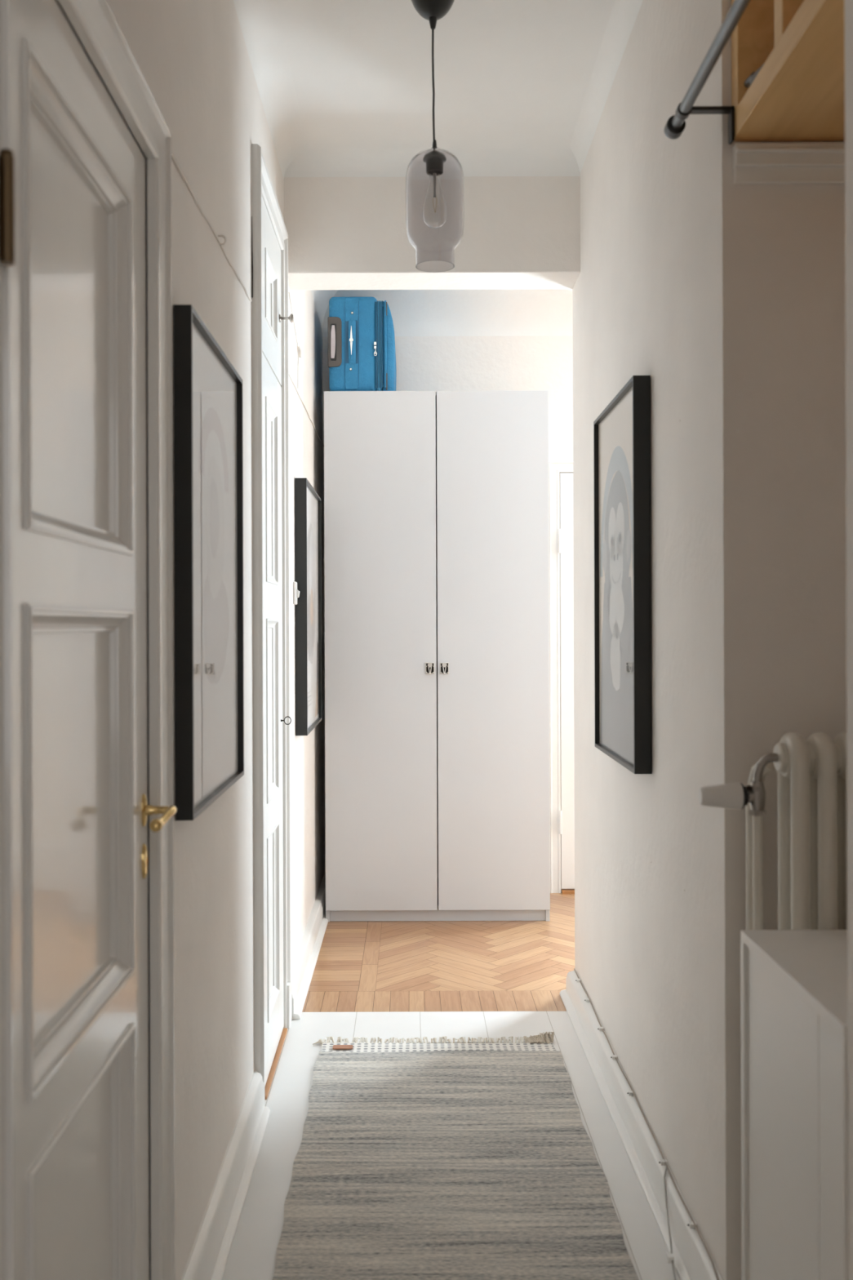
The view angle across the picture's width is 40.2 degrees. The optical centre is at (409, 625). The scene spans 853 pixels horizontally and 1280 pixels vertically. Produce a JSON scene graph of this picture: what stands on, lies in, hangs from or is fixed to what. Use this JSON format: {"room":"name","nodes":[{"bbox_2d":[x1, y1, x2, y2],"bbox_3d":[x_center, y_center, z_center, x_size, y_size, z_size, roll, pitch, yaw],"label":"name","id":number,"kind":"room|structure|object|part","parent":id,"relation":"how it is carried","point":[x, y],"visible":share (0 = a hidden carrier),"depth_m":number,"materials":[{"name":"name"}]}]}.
{"room":"apartment hallway","nodes":[
{"label":"apartment hallway","id":0,"kind":"room"},
{"bbox_2d":[55,0,324,1279],"bbox_3d":[-0.530,-0.137,1.809,0.210,2.915,8.218,0,0,0],"label":"wall","id":1,"kind":"structure","parent":0,"point":[192,56],"depth_m":2.61,"materials":[{"name":"paint"}]},
{"bbox_2d":[0,0,176,1279],"bbox_3d":[-0.418,0.243,1.545,0.092,2.154,0.850,0,0,0],"label":"door","id":2,"kind":"structure","parent":1,"relation":"in","point":[75,808],"depth_m":1.57,"materials":[{"name":"paint"}]},
{"bbox_3d":[-0.423,0.376,1.861,0.006,0.057,0.024,0,0,0],"label":"keyhole plate","id":3,"kind":"part","parent":2,"relation":"part of","materials":[{"name":"gold metal"}]},
{"bbox_3d":[-0.399,0.301,1.825,0.054,0.031,0.089,0,0,0],"label":"lever","id":4,"kind":"part","parent":2,"relation":"part of","materials":[{"name":"gold metal"}]},
{"bbox_2d":[173,304,244,820],"bbox_3d":[-0.408,-0.114,2.422,0.032,0.930,0.646,0,0,0],"label":"picture frame","id":5,"kind":"object","parent":1,"relation":"attached to","point":[208,425],"visible":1,"depth_m":2.32,"materials":[{"name":"black metal"}]},
{"bbox_2d":[192,322,237,807],"bbox_3d":[-0.413,-0.114,2.422,0.018,0.909,0.625,0,0,0],"label":"print","id":6,"kind":"object","parent":5,"relation":"attached to","point":[215,379],"depth_m":2.41,"materials":[{"name":"paper"}]},
{"bbox_2d":[171,152,252,302],"bbox_3d":[-0.426,-0.855,2.550,0.008,0.038,1.140,0,0,0],"label":"cable","id":7,"kind":"object","parent":1,"relation":"attached to","point":[182,175],"visible":0.88,"depth_m":2.44,"materials":[{"name":"white plastic"}]},
{"bbox_2d":[217,235,226,245],"bbox_3d":[-0.420,-0.860,2.598,0.023,0.023,0.005,0,0,0],"label":"wall hook","id":8,"kind":"object","parent":1,"relation":"attached to","point":[222,236],"visible":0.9,"depth_m":2.60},
{"bbox_2d":[181,1070,270,1279],"bbox_3d":[-0.402,1.262,2.564,0.049,0.117,1.184,0,0,0],"label":"baseboard","id":9,"kind":"structure","parent":1,"relation":"attached to","point":[207,1260],"depth_m":2.58,"materials":[{"name":"paint"}]},
{"bbox_2d":[251,143,293,1105],"bbox_3d":[-0.427,0.007,3.527,0.116,2.627,0.746,0,0,0],"label":"door","id":10,"kind":"structure","parent":1,"relation":"in","point":[273,1008],"depth_m":3.53,"materials":[{"name":"paint"}]},
{"bbox_3d":[-0.432,-1.002,3.520,0.034,0.439,0.556,0,0,0],"label":"door","id":11,"kind":"part","parent":10,"relation":"part of","materials":[{"name":"paint"}]},
{"bbox_3d":[-0.396,-0.989,3.745,0.046,0.029,0.029,0,0,0],"label":"knob","id":12,"kind":"part","parent":10,"relation":"part of","materials":[{"name":"silver metal"}]},
{"bbox_2d":[288,292,301,388],"bbox_3d":[-0.421,-1.041,4.285,0.018,0.282,0.332,0,0,0],"label":"cable","id":13,"kind":"object","parent":1,"relation":"attached to","point":[299,349],"visible":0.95,"depth_m":4.41,"materials":[{"name":"white plastic"}]},
{"bbox_2d":[293,581,299,604],"bbox_3d":[-0.415,-0.120,4.290,0.020,0.084,0.080,0,0,0],"label":"light switch","id":14,"kind":"object","parent":1,"relation":"attached to","point":[295,592],"visible":1,"depth_m":4.25,"materials":[{"name":"white plastic"}]},
{"bbox_2d":[288,373,324,446],"bbox_3d":[-0.426,-0.888,4.865,0.008,0.009,1.750,0,0,0],"label":"cable","id":15,"kind":"object","parent":1,"relation":"attached to","point":[291,380],"visible":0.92,"depth_m":4.71,"materials":[{"name":"white plastic"}]},
{"bbox_2d":[294,478,321,735],"bbox_3d":[-0.402,-0.070,4.673,0.043,0.955,0.714,0,0,0],"label":"picture frame","id":16,"kind":"object","parent":1,"relation":"attached to","point":[308,535],"visible":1,"depth_m":4.51,"materials":[{"name":"black wood"}]},
{"bbox_2d":[306,486,318,728],"bbox_3d":[-0.407,-0.070,4.673,0.029,0.934,0.693,0,0,0],"label":"print","id":17,"kind":"object","parent":16,"relation":"attached to","point":[312,495],"depth_m":4.71,"materials":[{"name":"paper"}]},
{"bbox_2d":[290,873,328,1019],"bbox_3d":[-0.394,1.271,4.832,0.065,0.098,1.853,0,0,0],"label":"baseboard","id":18,"kind":"structure","parent":1,"relation":"attached to","point":[302,971],"depth_m":4.49,"materials":[{"name":"paint"}]},
{"bbox_2d":[284,176,580,289],"bbox_3d":[0.218,-1.403,4.083,1.335,0.389,0.206,0,0,0],"label":"beam","id":19,"kind":"structure","parent":0,"point":[520,232],"depth_m":3.98,"materials":[{"name":"paint"}]},
{"bbox_2d":[233,0,643,336],"bbox_3d":[1.407,-1.569,1.754,4.075,0.265,8.408,0,0,0],"label":"ceiling","id":20,"kind":"structure","parent":0,"point":[522,87],"depth_m":3.48,"materials":[{"name":"paint"}]},
{"bbox_2d":[405,0,463,272],"bbox_3d":[0.061,-1.238,2.850,0.143,0.717,0.143,0,0,0],"label":"pendant lamp","id":21,"kind":"object","parent":20,"relation":"hanging from","point":[434,176],"visible":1,"depth_m":2.80,"materials":[{"name":"clear glass"}]},
{"bbox_3d":[0.058,-1.328,2.850,0.008,0.294,0.005,0,0,0],"label":"cord","id":22,"kind":"part","parent":21,"relation":"part of","materials":[{"name":"black plastic"}]},
{"bbox_3d":[0.062,-1.020,2.850,0.143,0.280,0.143,0,0,0],"label":"lamp shade","id":23,"kind":"part","parent":21,"relation":"part of","materials":[{"name":"clear glass"}]},
{"bbox_2d":[431,139,439,148],"bbox_3d":[0.061,-1.148,2.850,0.058,0.080,0.058,0,0,0],"label":"socket","id":24,"kind":"object","parent":21,"relation":"attached to","point":[434,143],"depth_m":2.85,"materials":[{"name":"black plastic"}]},
{"bbox_2d":[322,335,573,892],"bbox_3d":[1.512,-0.144,5.833,3.875,2.915,0.150,0,0,0],"label":"wall","id":25,"kind":"structure","parent":0,"point":[529,362],"depth_m":5.76,"materials":[{"name":"paint"}]},
{"bbox_2d":[548,460,574,893],"bbox_3d":[1.118,0.250,5.734,0.864,2.129,0.052,0,0,0],"label":"door","id":26,"kind":"structure","parent":25,"relation":"in","point":[561,518],"depth_m":5.74,"materials":[{"name":"paint"}]},
{"bbox_2d":[222,892,680,1279],"bbox_3d":[1.417,1.374,1.729,4.075,0.120,8.358,0,0,0],"label":"floor","id":27,"kind":"structure","parent":0,"point":[252,1254],"depth_m":3.95,"materials":[{"name":"wood"}]},
{"bbox_2d":[324,390,550,921],"bbox_3d":[0.121,0.137,5.448,0.999,2.362,0.593,0,0,0],"label":"wardrobe","id":28,"kind":"object","parent":27,"relation":"on","point":[437,561],"visible":0.98,"depth_m":5.17,"materials":[{"name":"white wood"}]},
{"bbox_2d":[327,297,396,391],"bbox_3d":[-0.215,-1.262,5.449,0.301,0.438,0.541,0,0,0],"label":"suitcase","id":29,"kind":"object","parent":28,"relation":"on","point":[362,353],"visible":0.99,"depth_m":5.21,"materials":[{"name":"blue plastic"}]},
{"bbox_3d":[-0.341,-1.267,5.195,0.021,0.147,0.012,0,0,0],"label":"pull handle","id":30,"kind":"part","parent":29,"relation":"part of","materials":[{"name":"white plastic"}]},
{"bbox_3d":[-0.153,-1.235,5.197,0.014,0.064,0.012,0,0,0],"label":"zipper pull","id":31,"kind":"part","parent":29,"relation":"part of","materials":[{"name":"silver metal"}]},
{"bbox_3d":[-0.129,0.111,5.178,0.496,2.306,0.019,0,0,0],"label":"door","id":32,"kind":"part","parent":28,"relation":"part of","materials":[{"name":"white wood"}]},
{"bbox_3d":[0.090,0.189,5.160,0.041,0.053,0.017,0,0,0],"label":"handle","id":33,"kind":"part","parent":28,"relation":"part of","materials":[{"name":"metal"}]},
{"bbox_3d":[0.154,0.189,5.160,0.041,0.053,0.017,0,0,0],"label":"handle","id":34,"kind":"part","parent":28,"relation":"part of","materials":[{"name":"metal"}]},
{"bbox_3d":[0.372,0.109,5.178,0.496,2.306,0.019,0,0,0],"label":"door","id":35,"kind":"part","parent":28,"relation":"part of","materials":[{"name":"white wood"}]},
{"bbox_2d":[272,1031,639,1279],"bbox_3d":[0.087,1.300,2.307,0.786,0.035,2.822,0,0,0],"label":"rug","id":36,"kind":"object","parent":27,"relation":"on","point":[445,1160],"visible":1,"depth_m":2.79,"materials":[{"name":"beige fabric"}]},
{"bbox_2d":[697,732,848,929],"bbox_3d":[0.766,0.748,2.007,0.546,1.136,0.164,0,0,0],"label":"radiator","id":37,"kind":"object","parent":27,"relation":"on","point":[813,881],"visible":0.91,"depth_m":1.96,"materials":[{"name":"metal"}]},
{"bbox_2d":[740,929,848,1279],"bbox_3d":[0.712,0.906,1.674,0.342,0.820,0.452,0,0,0],"label":"base cabinet","id":38,"kind":"object","parent":27,"relation":"on","point":[795,1114],"visible":0.97,"depth_m":1.68,"materials":[{"name":"wood"}]},
{"bbox_3d":[0.556,0.914,1.719,0.016,0.798,0.325,0,0,0],"label":"door","id":39,"kind":"part","parent":38,"relation":"part of","materials":[{"name":"wood"}]},
{"bbox_3d":[0.556,0.914,1.510,0.016,0.798,0.088,0,0,0],"label":"door","id":40,"kind":"part","parent":38,"relation":"part of","materials":[{"name":"wood"}]},
{"bbox_2d":[573,0,852,1279],"bbox_3d":[0.929,-0.142,2.268,0.780,2.915,3.836,0,0,0],"label":"wall","id":41,"kind":"structure","parent":0,"point":[731,297],"depth_m":2.27,"materials":[{"name":"paint"}]},
{"bbox_2d":[593,375,651,773],"bbox_3d":[0.557,-0.122,3.090,0.041,0.950,0.632,0,0,1],"label":"picture frame","id":42,"kind":"object","parent":41,"relation":"attached to","point":[622,431],"visible":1,"depth_m":2.96,"materials":[{"name":"black metal"}]},
{"bbox_2d":[598,386,633,764],"bbox_3d":[0.562,-0.122,3.090,0.028,0.929,0.611,0,0,0],"label":"print","id":43,"kind":"object","parent":42,"relation":"attached to","point":[615,422],"depth_m":3.09,"materials":[{"name":"paper"}]},
{"bbox_2d":[560,970,722,1279],"bbox_3d":[0.567,1.260,3.138,0.064,0.113,2.036,0,0,0],"label":"baseboard","id":44,"kind":"structure","parent":41,"relation":"attached to","point":[692,1261],"depth_m":2.83,"materials":[{"name":"paint"}]},
{"bbox_2d":[573,968,719,1279],"bbox_3d":[0.563,1.256,3.128,0.072,0.117,2.046,0,0,0],"label":"cable","id":45,"kind":"object","parent":41,"relation":"attached to","point":[692,1224],"visible":1,"depth_m":2.54,"materials":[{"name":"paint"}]},
{"bbox_2d":[731,0,844,141],"bbox_3d":[0.885,-1.222,1.782,0.602,0.684,0.668,0,0,0],"label":"shelf unit","id":46,"kind":"object","parent":41,"relation":"attached to","point":[797,94],"visible":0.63,"depth_m":1.95,"materials":[{"name":"brown wood"}]},
{"bbox_2d":[663,0,750,144],"bbox_3d":[0.530,-0.909,1.819,0.108,0.076,0.734,0,0,0],"label":"rail","id":47,"kind":"object","parent":46,"relation":"attached to","point":[675,126],"visible":1,"depth_m":2.00,"materials":[{"name":"grey metal"}]},
{"bbox_2d":[744,62,764,88],"bbox_3d":[0.625,-0.950,1.976,0.046,0.042,0.195,0,0,-23],"label":"umbrella","id":48,"kind":"object","parent":46,"relation":"on","point":[749,80],"visible":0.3,"depth_m":2.04,"materials":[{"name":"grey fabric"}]},
{"bbox_2d":[732,142,845,185],"bbox_3d":[0.892,-0.840,2.105,0.610,0.074,0.030,0,0,0],"label":"trim","id":49,"kind":"structure","parent":41,"relation":"attached to","point":[753,163],"depth_m":2.10,"materials":[{"name":"paint"}]}
]}

